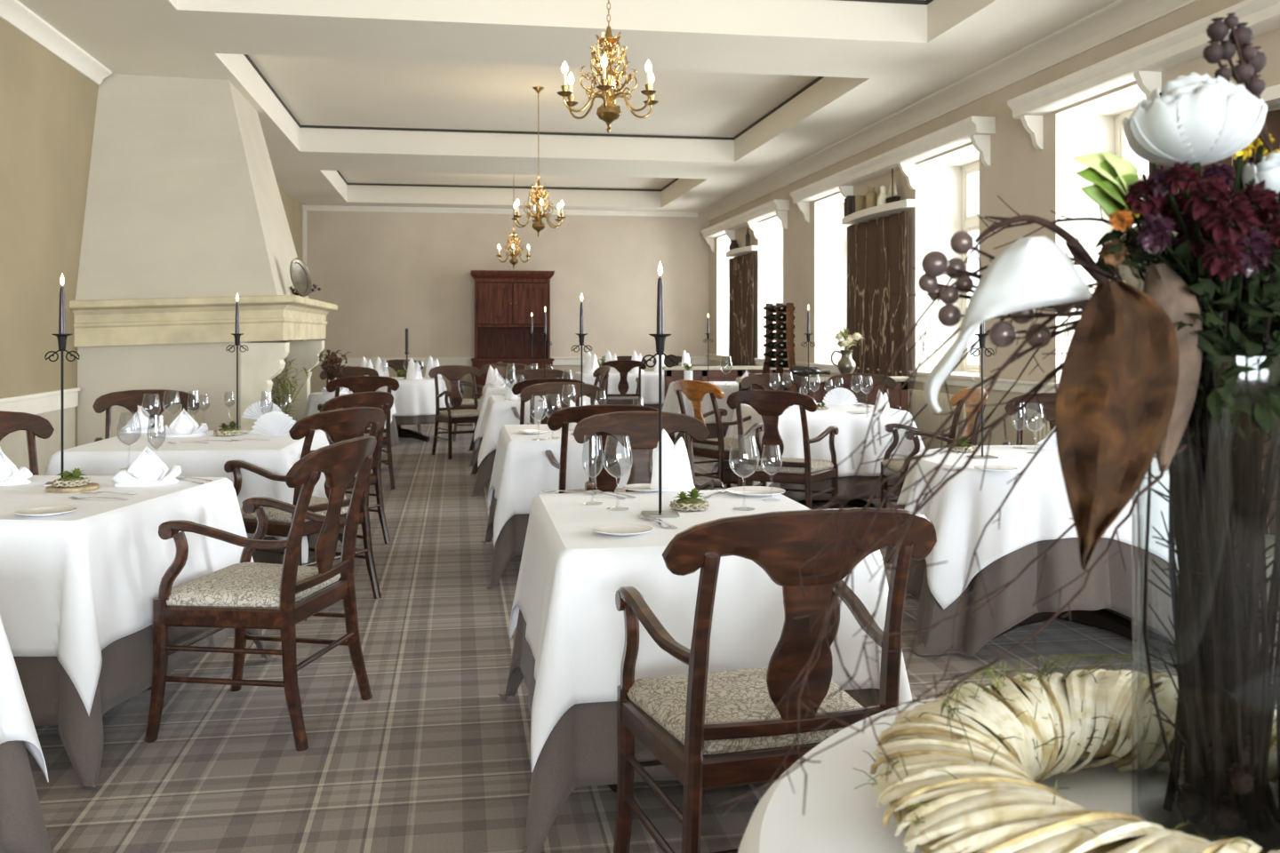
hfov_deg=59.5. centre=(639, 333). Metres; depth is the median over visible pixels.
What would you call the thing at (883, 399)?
folded napkin
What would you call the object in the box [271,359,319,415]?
plant
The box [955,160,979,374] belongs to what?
window
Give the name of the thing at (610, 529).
plate
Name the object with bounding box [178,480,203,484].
fork
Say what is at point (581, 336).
candle cup
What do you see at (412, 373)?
folded napkin
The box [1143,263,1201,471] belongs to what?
dried leaf
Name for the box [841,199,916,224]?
wall shelf
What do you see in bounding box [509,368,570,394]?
armchair
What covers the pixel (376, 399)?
armchair
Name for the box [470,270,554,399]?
hutch
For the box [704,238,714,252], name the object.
trim
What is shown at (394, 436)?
undercloth
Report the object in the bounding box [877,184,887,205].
figure
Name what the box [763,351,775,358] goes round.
wine bottle
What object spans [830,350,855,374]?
jug
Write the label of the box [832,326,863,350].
bouquet
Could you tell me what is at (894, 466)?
seat cushion
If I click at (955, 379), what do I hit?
trim
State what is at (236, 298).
taper candle
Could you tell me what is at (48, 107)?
wall
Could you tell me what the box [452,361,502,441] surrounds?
armchair
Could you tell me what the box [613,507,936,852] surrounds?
armchair
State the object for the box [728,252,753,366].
curtain
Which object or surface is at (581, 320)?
taper candle
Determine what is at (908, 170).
trim
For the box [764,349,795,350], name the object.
shelf
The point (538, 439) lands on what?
wine glass
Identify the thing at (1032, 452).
wine glass
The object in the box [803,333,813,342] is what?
candle cup
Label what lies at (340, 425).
armchair
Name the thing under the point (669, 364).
armchair
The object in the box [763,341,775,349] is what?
wine bottle
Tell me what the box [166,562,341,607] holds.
seat cushion
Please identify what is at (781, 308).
wine bottle
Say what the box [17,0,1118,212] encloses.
ceiling
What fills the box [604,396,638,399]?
seat cushion
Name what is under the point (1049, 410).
armchair
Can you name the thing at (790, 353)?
rack
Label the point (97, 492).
knife
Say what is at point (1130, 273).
blossom
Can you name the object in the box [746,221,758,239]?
trim
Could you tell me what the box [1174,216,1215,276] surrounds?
flower
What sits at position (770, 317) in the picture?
wine bottle
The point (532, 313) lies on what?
taper candle
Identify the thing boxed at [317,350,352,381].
flower ball
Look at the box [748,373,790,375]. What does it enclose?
side table
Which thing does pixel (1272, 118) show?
curtain
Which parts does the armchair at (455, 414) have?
leg, arm, leg, crest rail, seat frame, rail, leg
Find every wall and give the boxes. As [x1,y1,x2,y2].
[0,17,98,447]
[277,184,302,340]
[306,210,709,358]
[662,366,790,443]
[709,0,1279,383]
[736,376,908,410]
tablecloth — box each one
[0,475,264,717]
[0,615,48,783]
[43,429,346,564]
[304,391,396,428]
[376,377,451,415]
[472,385,520,442]
[475,395,598,467]
[487,424,656,546]
[509,489,911,773]
[572,371,664,404]
[661,381,738,438]
[711,402,925,487]
[896,445,1178,609]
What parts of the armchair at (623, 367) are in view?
leg, seat frame, rail, crest rail, leg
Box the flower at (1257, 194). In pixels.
[1230,179,1279,288]
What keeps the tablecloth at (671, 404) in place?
on the undercloth at (711, 428)
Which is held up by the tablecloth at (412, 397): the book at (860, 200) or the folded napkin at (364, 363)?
the folded napkin at (364, 363)
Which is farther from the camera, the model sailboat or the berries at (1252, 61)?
the model sailboat
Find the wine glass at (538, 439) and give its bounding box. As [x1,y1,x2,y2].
[529,397,547,440]
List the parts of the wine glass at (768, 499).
stem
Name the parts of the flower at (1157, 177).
stem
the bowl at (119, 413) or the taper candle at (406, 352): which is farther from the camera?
the taper candle at (406, 352)
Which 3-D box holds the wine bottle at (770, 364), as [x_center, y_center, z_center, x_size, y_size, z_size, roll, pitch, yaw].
[1.376,0.314,11.560,0.076,0.076,0.300,0,0,43]
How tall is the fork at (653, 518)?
0.008 m
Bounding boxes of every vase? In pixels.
[683,370,692,380]
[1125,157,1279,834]
[1131,489,1138,815]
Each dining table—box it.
[396,424,429,441]
[607,784,616,792]
[796,498,873,508]
[992,608,1171,653]
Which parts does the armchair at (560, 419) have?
arm, leg, crest rail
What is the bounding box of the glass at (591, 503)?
[582,439,603,505]
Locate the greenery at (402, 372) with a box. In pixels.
[395,369,423,378]
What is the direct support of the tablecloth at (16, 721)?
on the undercloth at (22, 825)
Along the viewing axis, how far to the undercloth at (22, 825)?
2.57 m
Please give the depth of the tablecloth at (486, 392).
11.28 m
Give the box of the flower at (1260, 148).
[1231,134,1274,282]
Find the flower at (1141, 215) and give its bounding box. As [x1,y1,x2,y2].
[1127,202,1203,306]
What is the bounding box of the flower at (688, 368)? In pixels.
[681,362,692,370]
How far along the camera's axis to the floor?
3.69 m
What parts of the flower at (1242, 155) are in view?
stem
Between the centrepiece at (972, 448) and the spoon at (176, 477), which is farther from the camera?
the centrepiece at (972, 448)
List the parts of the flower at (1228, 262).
stem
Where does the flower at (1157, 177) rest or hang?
attached to the foliage
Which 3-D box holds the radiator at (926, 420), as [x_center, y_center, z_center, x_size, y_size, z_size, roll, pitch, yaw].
[2.616,0.925,10.076,0.113,0.790,1.250,0,0,-9]
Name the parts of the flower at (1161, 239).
stem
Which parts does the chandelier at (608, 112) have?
bulb, bulb, arm, arm, bulb, arm, chain, arm, arm, bulb, bulb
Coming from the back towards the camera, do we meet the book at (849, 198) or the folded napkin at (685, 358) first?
the folded napkin at (685, 358)
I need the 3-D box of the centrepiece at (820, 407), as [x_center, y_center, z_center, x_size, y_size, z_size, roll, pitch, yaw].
[1.339,0.536,8.264,0.106,0.053,0.104,0,0,-38]
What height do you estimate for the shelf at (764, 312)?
0.006 m
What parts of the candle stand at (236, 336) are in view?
rod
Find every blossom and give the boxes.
[1117,224,1177,291]
[1241,151,1279,311]
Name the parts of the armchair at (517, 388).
arm, leg, crest rail, leg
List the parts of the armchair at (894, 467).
leg, seat frame, leg, arm, arm, leg, crest rail, leg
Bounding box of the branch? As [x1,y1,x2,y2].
[974,215,1144,283]
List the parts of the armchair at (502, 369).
crest rail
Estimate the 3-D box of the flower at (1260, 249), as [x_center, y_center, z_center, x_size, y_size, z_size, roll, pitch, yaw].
[0.630,-0.052,1.197,0.048,0.115,0.154,0,0,7]
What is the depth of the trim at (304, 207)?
18.88 m
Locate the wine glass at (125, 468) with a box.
[116,413,141,470]
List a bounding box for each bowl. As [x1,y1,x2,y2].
[116,413,141,444]
[582,439,603,476]
[602,435,632,477]
[728,435,759,478]
[760,445,782,474]
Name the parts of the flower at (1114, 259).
stem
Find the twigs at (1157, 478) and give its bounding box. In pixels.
[715,195,1186,817]
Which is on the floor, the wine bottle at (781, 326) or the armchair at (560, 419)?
the armchair at (560, 419)
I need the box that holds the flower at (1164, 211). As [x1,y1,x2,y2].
[1151,191,1194,261]
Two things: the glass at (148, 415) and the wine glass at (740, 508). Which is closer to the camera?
the wine glass at (740, 508)
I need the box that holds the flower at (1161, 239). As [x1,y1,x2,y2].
[1136,213,1203,304]
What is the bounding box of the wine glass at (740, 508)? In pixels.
[728,435,759,511]
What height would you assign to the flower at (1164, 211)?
0.155 m
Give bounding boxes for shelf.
[726,245,758,257]
[763,312,795,312]
[763,330,795,331]
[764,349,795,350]
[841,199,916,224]
[1260,84,1279,110]
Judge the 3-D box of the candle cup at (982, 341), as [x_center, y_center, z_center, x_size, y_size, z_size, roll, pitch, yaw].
[1.551,0.035,5.076,0.070,0.067,0.070,0,0,-9]
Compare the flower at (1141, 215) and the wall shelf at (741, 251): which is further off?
the wall shelf at (741, 251)
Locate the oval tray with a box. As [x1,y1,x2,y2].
[289,257,311,296]
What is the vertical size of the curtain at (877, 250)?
2.250 m
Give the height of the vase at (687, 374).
0.145 m
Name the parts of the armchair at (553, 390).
leg, crest rail, leg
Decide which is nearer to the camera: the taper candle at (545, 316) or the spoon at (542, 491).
the spoon at (542, 491)
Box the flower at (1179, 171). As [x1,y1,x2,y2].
[1164,160,1217,311]
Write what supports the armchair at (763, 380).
on the floor
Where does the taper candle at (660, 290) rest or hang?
on the candle stand at (660, 339)
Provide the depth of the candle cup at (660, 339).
3.46 m
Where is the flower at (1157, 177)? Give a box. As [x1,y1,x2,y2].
[1145,168,1214,310]
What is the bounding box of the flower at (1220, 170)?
[1199,162,1237,241]
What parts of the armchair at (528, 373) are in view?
crest rail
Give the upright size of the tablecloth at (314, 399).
0.421 m
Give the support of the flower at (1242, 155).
attached to the foliage
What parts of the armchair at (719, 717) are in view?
leg, arm, leg, seat frame, rail, crest rail, arm, leg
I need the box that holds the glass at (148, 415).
[146,415,166,447]
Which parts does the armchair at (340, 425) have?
arm, seat frame, leg, rail, crest rail, leg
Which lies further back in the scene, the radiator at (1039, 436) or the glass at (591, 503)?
the radiator at (1039, 436)
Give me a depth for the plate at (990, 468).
4.60 m
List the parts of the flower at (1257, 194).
stem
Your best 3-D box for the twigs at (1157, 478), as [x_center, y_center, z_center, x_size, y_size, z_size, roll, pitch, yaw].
[0.305,0.115,1.180,0.660,0.609,0.319,0,0,-36]
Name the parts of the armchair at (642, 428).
arm, leg, crest rail, leg, arm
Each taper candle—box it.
[58,274,65,334]
[235,294,239,333]
[404,328,408,379]
[530,312,532,333]
[544,306,546,333]
[579,293,583,333]
[656,261,663,334]
[707,313,709,333]
[807,304,809,333]
[979,320,984,334]
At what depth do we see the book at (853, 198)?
12.02 m
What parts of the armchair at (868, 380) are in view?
crest rail, leg, arm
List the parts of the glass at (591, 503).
stem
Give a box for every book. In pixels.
[844,198,846,216]
[846,195,855,215]
[852,197,855,213]
[855,195,865,212]
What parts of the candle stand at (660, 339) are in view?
rod, plate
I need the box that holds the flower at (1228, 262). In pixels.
[1200,239,1244,299]
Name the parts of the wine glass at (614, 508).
stem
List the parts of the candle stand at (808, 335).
rod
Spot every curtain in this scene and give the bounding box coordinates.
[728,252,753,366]
[847,210,908,376]
[1148,109,1279,535]
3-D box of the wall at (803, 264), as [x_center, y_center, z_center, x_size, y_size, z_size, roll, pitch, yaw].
[3.579,-0.390,6.712,0.560,3.420,26.100,0,0,-9]
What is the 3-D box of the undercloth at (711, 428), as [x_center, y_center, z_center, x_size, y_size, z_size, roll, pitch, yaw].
[0.928,0.942,12.664,1.390,0.742,1.230,0,0,-9]
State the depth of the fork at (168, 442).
5.73 m
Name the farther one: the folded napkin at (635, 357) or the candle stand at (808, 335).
the folded napkin at (635, 357)
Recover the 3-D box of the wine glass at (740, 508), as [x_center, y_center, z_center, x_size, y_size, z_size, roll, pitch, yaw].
[0.333,0.446,3.589,0.096,0.235,0.096,0,0,-9]
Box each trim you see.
[0,0,111,84]
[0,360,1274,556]
[0,387,80,415]
[243,54,823,140]
[302,205,698,216]
[302,210,306,340]
[316,356,709,367]
[336,170,679,191]
[697,0,1199,220]
[700,200,789,238]
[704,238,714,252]
[705,354,1058,393]
[725,230,735,241]
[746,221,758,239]
[775,210,787,230]
[789,116,995,203]
[796,202,809,223]
[838,0,933,4]
[838,185,853,198]
[898,162,915,190]
[969,135,990,167]
[1007,0,1279,119]
[1020,115,1043,150]
[1133,71,1161,100]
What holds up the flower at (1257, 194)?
attached to the foliage
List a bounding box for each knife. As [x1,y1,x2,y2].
[79,491,136,495]
[192,440,232,441]
[704,490,726,498]
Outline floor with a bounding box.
[25,422,1279,852]
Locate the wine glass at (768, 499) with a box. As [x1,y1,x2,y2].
[760,445,782,501]
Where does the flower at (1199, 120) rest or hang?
attached to the stems
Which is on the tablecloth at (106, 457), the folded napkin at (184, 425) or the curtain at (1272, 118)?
the folded napkin at (184, 425)
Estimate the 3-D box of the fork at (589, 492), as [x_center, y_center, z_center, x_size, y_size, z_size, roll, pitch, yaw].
[-0.119,0.560,3.885,0.024,0.008,0.205,0,0,-39]
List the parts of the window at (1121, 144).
frame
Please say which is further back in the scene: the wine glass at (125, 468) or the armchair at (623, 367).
the armchair at (623, 367)
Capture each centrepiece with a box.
[53,467,90,487]
[213,421,243,436]
[669,488,709,511]
[816,402,828,409]
[947,435,976,452]
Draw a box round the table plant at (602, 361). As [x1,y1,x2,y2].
[597,356,606,366]
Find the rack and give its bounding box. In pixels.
[761,303,795,374]
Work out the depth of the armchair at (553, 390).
8.02 m
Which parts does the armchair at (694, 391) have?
leg, crest rail, rail, arm, leg, seat frame, arm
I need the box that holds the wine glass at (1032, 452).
[1024,406,1045,454]
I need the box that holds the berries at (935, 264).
[918,231,1087,348]
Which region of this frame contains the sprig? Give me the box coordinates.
[289,283,320,296]
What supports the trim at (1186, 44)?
attached to the wall at (803, 264)
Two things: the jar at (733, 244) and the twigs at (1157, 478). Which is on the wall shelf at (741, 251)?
the jar at (733, 244)
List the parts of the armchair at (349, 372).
crest rail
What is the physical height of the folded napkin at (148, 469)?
0.146 m
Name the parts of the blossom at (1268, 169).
stem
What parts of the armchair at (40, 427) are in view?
crest rail, leg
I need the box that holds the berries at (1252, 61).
[1202,13,1273,152]
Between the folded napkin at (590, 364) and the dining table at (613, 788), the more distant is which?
the folded napkin at (590, 364)
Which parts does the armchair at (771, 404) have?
leg, arm, crest rail, rail, seat frame, leg, arm, leg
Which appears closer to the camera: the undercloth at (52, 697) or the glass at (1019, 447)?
the undercloth at (52, 697)
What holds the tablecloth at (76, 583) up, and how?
on the undercloth at (52, 697)
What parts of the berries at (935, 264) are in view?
stem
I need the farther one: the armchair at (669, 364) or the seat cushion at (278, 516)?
the armchair at (669, 364)
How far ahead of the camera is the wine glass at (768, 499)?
3.78 m
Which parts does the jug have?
handle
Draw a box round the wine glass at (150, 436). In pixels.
[141,393,160,438]
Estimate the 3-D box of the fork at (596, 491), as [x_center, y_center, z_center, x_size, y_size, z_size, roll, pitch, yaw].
[-0.088,0.560,3.906,0.024,0.008,0.205,0,0,-43]
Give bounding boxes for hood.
[75,73,308,300]
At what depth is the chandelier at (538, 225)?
11.00 m
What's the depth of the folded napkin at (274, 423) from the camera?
6.02 m
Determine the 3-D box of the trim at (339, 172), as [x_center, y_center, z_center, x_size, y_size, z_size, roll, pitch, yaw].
[-1.883,-2.390,16.588,5.110,0.030,3.550,0,0,-9]
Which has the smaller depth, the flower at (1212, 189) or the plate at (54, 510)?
the flower at (1212, 189)
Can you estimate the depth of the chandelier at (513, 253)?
16.58 m
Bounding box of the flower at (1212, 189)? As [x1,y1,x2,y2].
[1178,171,1231,300]
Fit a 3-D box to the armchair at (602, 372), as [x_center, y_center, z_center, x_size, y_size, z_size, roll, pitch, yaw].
[-0.638,0.839,12.159,0.619,0.970,0.610,0,0,-14]
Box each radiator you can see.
[908,389,967,449]
[1034,410,1050,445]
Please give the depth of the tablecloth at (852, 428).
8.01 m
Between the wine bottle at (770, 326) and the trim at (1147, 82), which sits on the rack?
the wine bottle at (770, 326)
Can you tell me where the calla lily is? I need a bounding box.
[923,236,1091,413]
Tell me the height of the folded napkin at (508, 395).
0.175 m
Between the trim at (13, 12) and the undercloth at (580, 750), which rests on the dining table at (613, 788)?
the undercloth at (580, 750)
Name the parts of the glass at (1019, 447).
stem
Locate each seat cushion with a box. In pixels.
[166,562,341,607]
[240,496,349,522]
[323,428,385,437]
[439,408,480,417]
[460,399,479,405]
[554,488,625,494]
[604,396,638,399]
[627,667,863,754]
[692,437,738,450]
[744,457,833,473]
[881,458,904,472]
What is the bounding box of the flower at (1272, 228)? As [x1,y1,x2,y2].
[1232,214,1279,318]
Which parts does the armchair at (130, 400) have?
arm, leg, crest rail, leg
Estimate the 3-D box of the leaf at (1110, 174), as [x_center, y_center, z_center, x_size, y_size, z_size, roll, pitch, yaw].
[0.500,-0.147,1.161,0.113,0.084,0.035,0,0,-28]
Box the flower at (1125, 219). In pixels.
[1108,208,1204,311]
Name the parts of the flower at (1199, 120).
stem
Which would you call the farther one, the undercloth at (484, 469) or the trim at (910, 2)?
the undercloth at (484, 469)
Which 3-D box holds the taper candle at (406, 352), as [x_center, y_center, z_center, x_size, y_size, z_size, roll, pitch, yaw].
[-2.879,0.252,13.837,0.090,0.625,0.090,0,0,-9]
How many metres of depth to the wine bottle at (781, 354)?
11.41 m
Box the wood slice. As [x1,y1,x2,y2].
[45,482,99,493]
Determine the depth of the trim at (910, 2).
8.05 m
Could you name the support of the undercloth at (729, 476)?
on the dining table at (855, 502)
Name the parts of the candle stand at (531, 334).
rod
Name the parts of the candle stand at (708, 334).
rod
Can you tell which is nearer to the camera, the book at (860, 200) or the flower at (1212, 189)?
the flower at (1212, 189)
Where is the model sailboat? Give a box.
[886,168,900,203]
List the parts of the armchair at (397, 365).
crest rail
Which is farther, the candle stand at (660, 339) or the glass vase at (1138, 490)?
the candle stand at (660, 339)
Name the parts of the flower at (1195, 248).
stem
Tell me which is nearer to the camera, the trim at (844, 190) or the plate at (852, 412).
the plate at (852, 412)
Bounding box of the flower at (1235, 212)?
[1201,195,1263,246]
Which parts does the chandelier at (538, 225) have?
arm, arm, rod, arm, arm, arm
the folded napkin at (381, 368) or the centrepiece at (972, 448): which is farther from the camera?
the folded napkin at (381, 368)
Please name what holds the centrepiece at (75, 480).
on the wood slice
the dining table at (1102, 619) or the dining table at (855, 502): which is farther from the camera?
the dining table at (855, 502)
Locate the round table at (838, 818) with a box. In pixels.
[737,676,1279,852]
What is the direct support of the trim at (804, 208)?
attached to the wall at (803, 264)
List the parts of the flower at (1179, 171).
stem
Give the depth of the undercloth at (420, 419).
13.26 m
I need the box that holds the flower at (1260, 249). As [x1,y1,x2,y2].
[1227,226,1278,313]
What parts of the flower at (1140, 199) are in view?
stem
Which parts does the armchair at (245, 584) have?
leg, arm, leg, seat frame, arm, leg, rail, crest rail, leg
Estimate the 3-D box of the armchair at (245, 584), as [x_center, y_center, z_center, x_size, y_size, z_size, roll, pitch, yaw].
[-1.251,0.839,3.835,0.619,0.970,0.610,0,0,10]
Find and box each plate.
[14,505,77,516]
[518,430,548,433]
[592,523,652,535]
[622,483,668,492]
[725,486,785,495]
[846,411,871,414]
[973,465,1017,471]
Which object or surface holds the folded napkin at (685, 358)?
on the tablecloth at (649, 380)
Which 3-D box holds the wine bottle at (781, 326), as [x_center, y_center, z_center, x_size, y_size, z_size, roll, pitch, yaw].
[1.471,-0.066,11.472,0.076,0.076,0.300,0,0,43]
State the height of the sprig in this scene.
0.145 m
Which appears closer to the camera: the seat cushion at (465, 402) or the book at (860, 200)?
the book at (860, 200)
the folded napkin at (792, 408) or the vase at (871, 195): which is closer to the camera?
the folded napkin at (792, 408)
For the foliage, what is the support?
in the glass vase at (1138, 490)
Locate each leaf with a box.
[1055,280,1179,570]
[1071,152,1138,231]
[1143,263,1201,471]
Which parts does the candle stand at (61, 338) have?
plate, rod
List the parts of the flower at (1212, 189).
stem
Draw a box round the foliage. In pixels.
[1095,214,1279,433]
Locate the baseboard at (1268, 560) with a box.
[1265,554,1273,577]
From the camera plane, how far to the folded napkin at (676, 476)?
4.01 m
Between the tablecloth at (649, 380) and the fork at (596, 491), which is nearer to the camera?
the fork at (596, 491)
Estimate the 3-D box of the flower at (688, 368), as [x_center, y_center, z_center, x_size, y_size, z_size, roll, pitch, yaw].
[0.534,0.384,12.544,0.120,0.105,0.159,0,0,-9]
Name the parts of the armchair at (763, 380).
leg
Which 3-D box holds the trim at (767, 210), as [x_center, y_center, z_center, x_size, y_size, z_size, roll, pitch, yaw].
[1.508,-1.698,17.038,0.210,0.135,4.550,0,0,-9]
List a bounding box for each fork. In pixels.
[68,496,128,500]
[168,441,207,443]
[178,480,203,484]
[585,490,625,499]
[592,489,636,497]
[637,514,668,527]
[645,515,677,528]
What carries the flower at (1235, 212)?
attached to the foliage
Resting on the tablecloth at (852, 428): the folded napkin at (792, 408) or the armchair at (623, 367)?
the folded napkin at (792, 408)
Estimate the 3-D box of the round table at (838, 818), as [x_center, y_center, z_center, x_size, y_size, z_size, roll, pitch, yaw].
[0.830,0.784,1.147,1.635,0.439,1.633,0,0,-9]
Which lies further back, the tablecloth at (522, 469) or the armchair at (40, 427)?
the tablecloth at (522, 469)
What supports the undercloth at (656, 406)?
on the dining table
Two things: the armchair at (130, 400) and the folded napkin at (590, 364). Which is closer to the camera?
the armchair at (130, 400)
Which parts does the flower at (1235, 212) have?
stem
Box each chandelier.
[496,228,530,268]
[511,86,566,236]
[556,0,658,133]
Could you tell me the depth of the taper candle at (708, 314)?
12.68 m
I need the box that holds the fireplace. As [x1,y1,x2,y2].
[69,73,337,446]
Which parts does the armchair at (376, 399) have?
leg, crest rail, seat frame, rail, leg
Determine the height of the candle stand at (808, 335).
0.562 m
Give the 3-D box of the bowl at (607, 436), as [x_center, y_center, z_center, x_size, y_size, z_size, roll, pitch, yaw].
[-0.071,0.396,3.589,0.096,0.136,0.096,0,0,-9]
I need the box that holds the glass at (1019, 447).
[1011,408,1027,448]
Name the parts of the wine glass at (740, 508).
stem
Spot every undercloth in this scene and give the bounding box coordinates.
[0,740,52,852]
[13,606,279,787]
[248,528,360,602]
[368,414,399,447]
[394,414,439,424]
[467,422,478,465]
[469,437,495,496]
[480,488,529,588]
[497,608,879,852]
[632,404,663,409]
[669,423,728,445]
[711,461,899,501]
[884,504,1178,656]
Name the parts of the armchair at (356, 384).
arm, leg, crest rail, rail, seat frame, leg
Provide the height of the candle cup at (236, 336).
0.067 m
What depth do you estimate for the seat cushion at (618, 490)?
5.87 m
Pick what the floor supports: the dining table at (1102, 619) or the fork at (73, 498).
the dining table at (1102, 619)
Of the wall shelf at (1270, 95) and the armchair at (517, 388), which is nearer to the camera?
the wall shelf at (1270, 95)
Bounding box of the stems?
[1151,148,1279,439]
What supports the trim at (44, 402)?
attached to the wall at (48, 107)
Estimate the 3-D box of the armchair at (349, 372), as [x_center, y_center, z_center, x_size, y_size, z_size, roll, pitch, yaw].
[-3.025,0.839,11.608,0.610,0.970,0.619,0,0,-11]
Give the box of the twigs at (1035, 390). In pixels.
[765,226,1202,815]
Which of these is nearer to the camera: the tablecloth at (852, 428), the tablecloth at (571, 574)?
the tablecloth at (571, 574)
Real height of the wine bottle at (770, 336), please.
0.076 m
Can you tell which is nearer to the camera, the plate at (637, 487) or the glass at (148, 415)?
the plate at (637, 487)
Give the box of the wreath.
[852,653,1279,852]
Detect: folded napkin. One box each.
[0,446,32,486]
[111,445,181,487]
[120,405,164,433]
[158,408,207,437]
[241,400,282,419]
[250,411,295,437]
[320,377,349,394]
[360,356,373,375]
[374,356,389,376]
[406,358,423,379]
[424,355,441,378]
[485,365,497,385]
[486,373,510,387]
[504,378,517,399]
[568,400,585,431]
[582,350,599,374]
[604,350,619,373]
[629,350,644,373]
[649,429,695,492]
[654,354,665,373]
[680,350,690,366]
[736,369,749,383]
[784,405,797,411]
[822,387,857,405]
[875,390,890,410]
[1036,426,1057,449]
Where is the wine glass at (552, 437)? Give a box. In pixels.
[544,395,561,439]
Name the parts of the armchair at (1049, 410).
arm, leg, crest rail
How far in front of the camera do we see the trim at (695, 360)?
18.83 m
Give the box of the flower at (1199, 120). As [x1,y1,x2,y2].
[1122,72,1267,275]
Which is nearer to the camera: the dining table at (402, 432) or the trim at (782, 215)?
the dining table at (402, 432)
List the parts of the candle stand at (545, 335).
rod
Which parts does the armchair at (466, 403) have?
leg, seat frame, arm, arm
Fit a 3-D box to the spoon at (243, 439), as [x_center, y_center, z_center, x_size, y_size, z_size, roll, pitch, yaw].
[-2.043,0.560,5.873,0.203,0.008,0.038,0,0,1]
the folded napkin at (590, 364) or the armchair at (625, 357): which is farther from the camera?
the armchair at (625, 357)
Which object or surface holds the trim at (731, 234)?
attached to the wall at (803, 264)
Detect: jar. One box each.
[728,240,738,250]
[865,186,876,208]
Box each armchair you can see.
[0,410,71,475]
[92,389,199,441]
[144,435,376,751]
[224,407,385,621]
[317,376,399,489]
[319,366,378,460]
[320,391,393,543]
[385,360,423,432]
[428,365,482,459]
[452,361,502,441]
[480,363,529,391]
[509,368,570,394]
[511,378,585,424]
[520,382,605,424]
[544,404,658,494]
[572,411,724,492]
[585,365,610,404]
[598,360,646,405]
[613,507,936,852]
[616,355,646,364]
[652,355,691,366]
[672,379,751,488]
[726,390,838,509]
[740,373,807,392]
[825,373,901,409]
[880,387,986,508]
[1001,392,1055,445]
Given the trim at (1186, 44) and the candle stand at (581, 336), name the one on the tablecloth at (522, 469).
the candle stand at (581, 336)
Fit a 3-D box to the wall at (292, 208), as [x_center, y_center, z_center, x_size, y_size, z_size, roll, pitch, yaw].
[-5.166,-0.390,14.407,0.530,3.420,8.100,0,0,-9]
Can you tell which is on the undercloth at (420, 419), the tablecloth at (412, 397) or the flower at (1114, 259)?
the tablecloth at (412, 397)
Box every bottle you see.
[745,228,750,246]
[763,304,775,311]
[763,313,775,321]
[763,323,775,330]
[763,332,775,339]
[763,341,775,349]
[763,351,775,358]
[763,360,775,367]
[773,304,794,311]
[773,313,794,321]
[773,323,794,330]
[773,332,794,339]
[773,341,794,349]
[773,351,787,358]
[773,360,788,367]
[790,365,830,377]
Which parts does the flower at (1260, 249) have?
stem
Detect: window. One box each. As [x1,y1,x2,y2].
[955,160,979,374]
[1114,109,1149,281]
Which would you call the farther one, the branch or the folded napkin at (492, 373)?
the folded napkin at (492, 373)
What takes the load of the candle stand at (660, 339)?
on the tablecloth at (571, 574)
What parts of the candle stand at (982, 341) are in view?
rod, plate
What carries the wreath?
on the round table at (838, 818)
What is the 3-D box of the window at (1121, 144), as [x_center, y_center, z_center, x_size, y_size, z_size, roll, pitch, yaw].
[3.407,-0.610,7.672,0.530,2.000,1.190,0,0,-9]
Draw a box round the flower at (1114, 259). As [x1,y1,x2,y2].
[1099,239,1145,273]
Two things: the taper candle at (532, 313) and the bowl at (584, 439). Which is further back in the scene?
the taper candle at (532, 313)
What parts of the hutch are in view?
door, door, cornice, door, door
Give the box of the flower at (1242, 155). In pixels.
[1232,141,1255,195]
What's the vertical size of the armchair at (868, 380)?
0.970 m
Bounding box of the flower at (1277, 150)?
[1259,149,1279,207]
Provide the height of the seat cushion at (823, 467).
0.061 m
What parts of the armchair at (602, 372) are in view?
leg, crest rail, leg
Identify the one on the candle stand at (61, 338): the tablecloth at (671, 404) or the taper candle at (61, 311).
the taper candle at (61, 311)
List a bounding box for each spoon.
[176,477,212,481]
[231,439,270,440]
[542,490,595,495]
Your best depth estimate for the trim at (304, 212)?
18.43 m
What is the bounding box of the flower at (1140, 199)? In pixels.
[1123,175,1195,281]
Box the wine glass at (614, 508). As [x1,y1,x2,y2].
[602,435,632,511]
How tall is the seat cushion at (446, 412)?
0.061 m
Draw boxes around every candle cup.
[51,334,71,351]
[231,333,243,345]
[541,333,549,341]
[575,333,587,345]
[648,334,671,355]
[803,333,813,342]
[974,333,989,348]
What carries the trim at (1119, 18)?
attached to the wall at (803, 264)
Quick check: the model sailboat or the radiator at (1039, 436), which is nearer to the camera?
the radiator at (1039, 436)
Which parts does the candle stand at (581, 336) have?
rod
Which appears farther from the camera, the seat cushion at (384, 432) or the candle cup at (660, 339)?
the seat cushion at (384, 432)
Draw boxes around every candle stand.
[43,334,79,486]
[225,333,248,435]
[526,333,535,368]
[537,333,551,400]
[570,333,591,435]
[640,334,679,517]
[703,333,713,383]
[800,333,815,395]
[966,333,998,458]
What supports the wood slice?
on the tablecloth at (76, 583)

